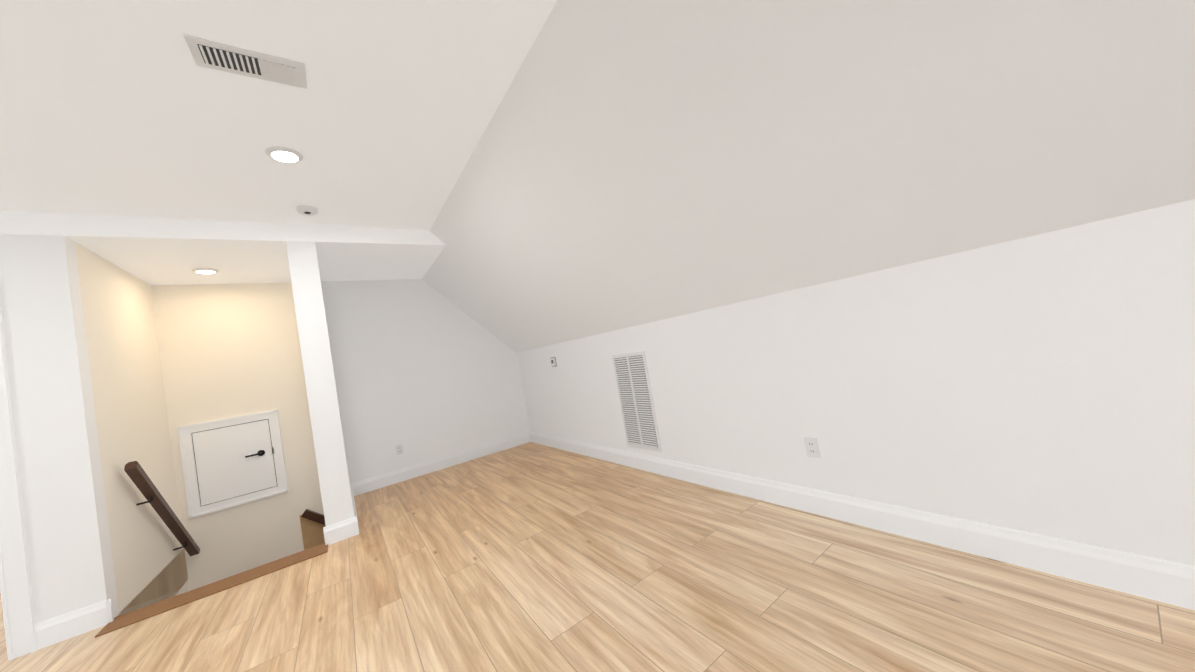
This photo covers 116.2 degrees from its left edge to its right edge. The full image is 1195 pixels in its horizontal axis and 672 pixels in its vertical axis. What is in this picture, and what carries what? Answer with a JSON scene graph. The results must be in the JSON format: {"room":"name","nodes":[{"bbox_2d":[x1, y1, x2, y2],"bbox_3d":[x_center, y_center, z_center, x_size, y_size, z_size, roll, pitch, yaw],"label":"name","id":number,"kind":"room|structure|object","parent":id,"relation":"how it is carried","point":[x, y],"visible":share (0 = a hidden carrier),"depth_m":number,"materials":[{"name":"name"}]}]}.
{"room":"attic room","nodes":[
{"label":"attic room","id":0,"kind":"room"},
{"bbox_2d":[0,234,118,623],"bbox_3d":[-4.165,0.702,1.688,2.340,2.430,0.120,-8,-2,-35],"label":"wall","id":1,"kind":"structure","parent":0,"point":[63,497],"depth_m":2.25,"materials":[{"name":"white paint"}]},
{"bbox_2d":[0,305,36,659],"bbox_3d":[-3.819,0.792,1.914,1.024,2.152,0.176,-8,-2,-35],"label":"door frame","id":2,"kind":"structure","parent":1,"relation":"attached to","point":[17,600],"depth_m":2.11,"materials":[{"name":"white wood"}]},
{"bbox_2d":[35,599,113,649],"bbox_3d":[-3.091,1.700,2.197,0.282,0.140,0.017,-8,-2,-35],"label":"baseboard","id":3,"kind":"structure","parent":1,"relation":"attached to","point":[60,628],"depth_m":2.19,"materials":[{"name":"white"}]},
{"bbox_2d":[95,543,327,637],"bbox_3d":[-2.508,1.696,2.538,1.090,0.038,0.215,-8,-2,-35],"label":"trim","id":4,"kind":"structure","parent":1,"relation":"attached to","point":[143,613],"depth_m":2.47,"materials":[{"name":"brown wood"}]},
{"bbox_2d":[75,242,189,615],"bbox_3d":[-3.519,1.446,2.852,0.120,4.030,1.230,-8,-2,-35],"label":"wall","id":5,"kind":"structure","parent":0,"point":[131,415],"depth_m":2.77,"materials":[{"name":"white paint"}]},
{"bbox_2d":[124,461,199,555],"bbox_3d":[-3.460,1.430,2.963,0.104,0.994,1.061,-8,-2,-35],"label":"handrail","id":6,"kind":"object","parent":5,"relation":"attached to","point":[141,480],"visible":1,"depth_m":2.86,"materials":[{"name":"brown wood"}]},
{"bbox_2d":[0,211,445,285],"bbox_3d":[-3.693,-0.723,3.819,6.200,0.370,2.700,-8,-2,-35],"label":"ceiling","id":7,"kind":"structure","parent":0,"point":[154,251],"depth_m":3.07,"materials":[{"name":"white paint"}]},
{"bbox_2d":[192,268,218,273],"bbox_3d":[-3.499,-0.577,3.318,0.170,0.018,0.170,-8,-2,-35],"label":"recessed light","id":8,"kind":"object","parent":7,"relation":"in","point":[205,270],"visible":1,"depth_m":3.29,"materials":[{"name":"white plastic"}]},
{"bbox_2d":[0,0,556,230],"bbox_3d":[-0.942,-1.401,-0.149,6.200,0.230,7.050,-8,-2,-35],"label":"ceiling","id":9,"kind":"structure","parent":0,"point":[123,108],"depth_m":1.78,"materials":[{"name":"white paint"}]},
{"bbox_2d":[183,34,307,89],"bbox_3d":[-1.444,-1.132,1.554,0.360,0.012,0.160,-8,-2,-35],"label":"ceiling vent","id":10,"kind":"object","parent":9,"relation":"in","point":[214,55],"visible":1,"depth_m":1.54,"materials":[{"name":"white plastic"}]},
{"bbox_2d":[265,146,302,162],"bbox_3d":[-1.814,-1.045,2.155,0.170,0.018,0.170,-8,-2,-35],"label":"recessed light","id":11,"kind":"object","parent":9,"relation":"in","point":[284,154],"visible":0.98,"depth_m":2.13,"materials":[{"name":"white plastic"}]},
{"bbox_2d":[296,205,317,215],"bbox_3d":[-2.201,-0.948,2.817,0.132,0.034,0.132,-8,-2,-35],"label":"smoke detector","id":12,"kind":"object","parent":9,"relation":"attached to","point":[306,210],"visible":1,"depth_m":2.79,"materials":[{"name":"white plastic"}]},
{"bbox_2d":[286,241,353,525],"bbox_3d":[-2.480,1.294,3.524,0.190,4.030,1.350,-8,-2,-35],"label":"column","id":13,"kind":"structure","parent":0,"point":[327,431],"depth_m":3.00,"materials":[{"name":"white paint"}]},
{"bbox_2d":[350,483,358,534],"bbox_3d":[-2.323,1.619,3.550,0.017,0.140,1.327,-8,-2,-35],"label":"baseboard","id":14,"kind":"structure","parent":13,"relation":"attached to","point":[354,522],"depth_m":3.02,"materials":[{"name":"white wood"}]},
{"bbox_2d":[151,279,529,590],"bbox_3d":[-2.405,1.316,4.476,3.830,4.030,0.120,-8,-2,-35],"label":"wall","id":15,"kind":"structure","parent":0,"point":[226,351],"depth_m":4.02,"materials":[{"name":"beige paint"}]},
{"bbox_2d":[178,410,287,518],"bbox_3d":[-3.511,1.213,3.605,0.700,0.840,0.070,-8,-2,-35],"label":"access door","id":16,"kind":"structure","parent":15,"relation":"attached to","point":[231,462],"depth_m":3.60,"materials":[{"name":"white wood"}]},
{"bbox_2d":[299,515,325,549],"bbox_3d":[-2.921,2.129,3.906,0.268,0.600,0.020,-8,-2,-35],"label":"wall","id":17,"kind":"structure","parent":15,"relation":"attached to","point":[312,534],"depth_m":3.87,"materials":[{"name":"beige paint"}]},
{"bbox_2d":[301,509,324,524],"bbox_3d":[-2.923,1.905,3.898,0.273,0.253,0.084,-8,-2,-35],"label":"handrail","id":18,"kind":"object","parent":15,"relation":"attached to","point":[313,516],"visible":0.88,"depth_m":3.85,"materials":[{"name":"brown wood"}]},
{"bbox_2d":[395,444,403,454],"bbox_3d":[-2.357,1.351,4.425,0.072,0.116,0.008,-8,-2,-35],"label":"electrical outlet","id":19,"kind":"object","parent":15,"relation":"attached to","point":[399,449],"visible":1,"depth_m":4.42,"materials":[{"name":"white plastic"}]},
{"bbox_2d":[355,433,530,495],"bbox_3d":[-1.860,1.583,4.730,2.140,0.140,0.017,-8,-2,-35],"label":"baseboard","id":20,"kind":"structure","parent":15,"relation":"attached to","point":[397,476],"depth_m":4.62,"materials":[{"name":"white wood"}]},
{"bbox_2d":[0,442,1194,671],"bbox_3d":[-1.236,1.552,0.851,6.200,0.280,9.750,-8,-2,-35],"label":"floor","id":21,"kind":"structure","parent":0,"point":[530,556],"depth_m":1.78,"materials":[{"name":"brown wood"}]},
{"bbox_2d":[422,0,1194,565],"bbox_3d":[0.786,-0.062,1.751,1.520,2.850,8.520,-8,-2,-35],"label":"wall","id":22,"kind":"structure","parent":0,"point":[934,256],"depth_m":1.54,"materials":[{"name":"white paint"}]},
{"bbox_2d":[550,357,556,366],"bbox_3d":[-0.543,0.318,4.538,0.024,0.116,0.116,-8,-2,-35],"label":"thermostat","id":23,"kind":"object","parent":22,"relation":"attached to","point":[553,361],"visible":0.98,"depth_m":4.52,"materials":[{"name":"white plastic"}]},
{"bbox_2d":[612,351,661,451],"bbox_3d":[0.341,0.589,3.368,0.015,0.870,0.460,-8,-2,-35],"label":"air vent grille","id":24,"kind":"object","parent":22,"relation":"attached to","point":[636,401],"visible":1,"depth_m":3.34,"materials":[{"name":"white plastic"}]},
{"bbox_2d":[804,437,820,457],"bbox_3d":[1.235,0.642,2.140,0.008,0.116,0.072,-8,-2,-35],"label":"electrical outlet","id":25,"kind":"object","parent":22,"relation":"attached to","point":[812,447],"visible":1,"depth_m":2.14,"materials":[{"name":"white plastic"}]},
{"bbox_2d":[527,432,1194,610],"bbox_3d":[1.348,0.944,2.037,0.017,0.140,8.200,-8,-2,-35],"label":"baseboard","id":26,"kind":"structure","parent":22,"relation":"attached to","point":[1155,580],"depth_m":1.65,"materials":[{"name":"white wood"}]}
]}

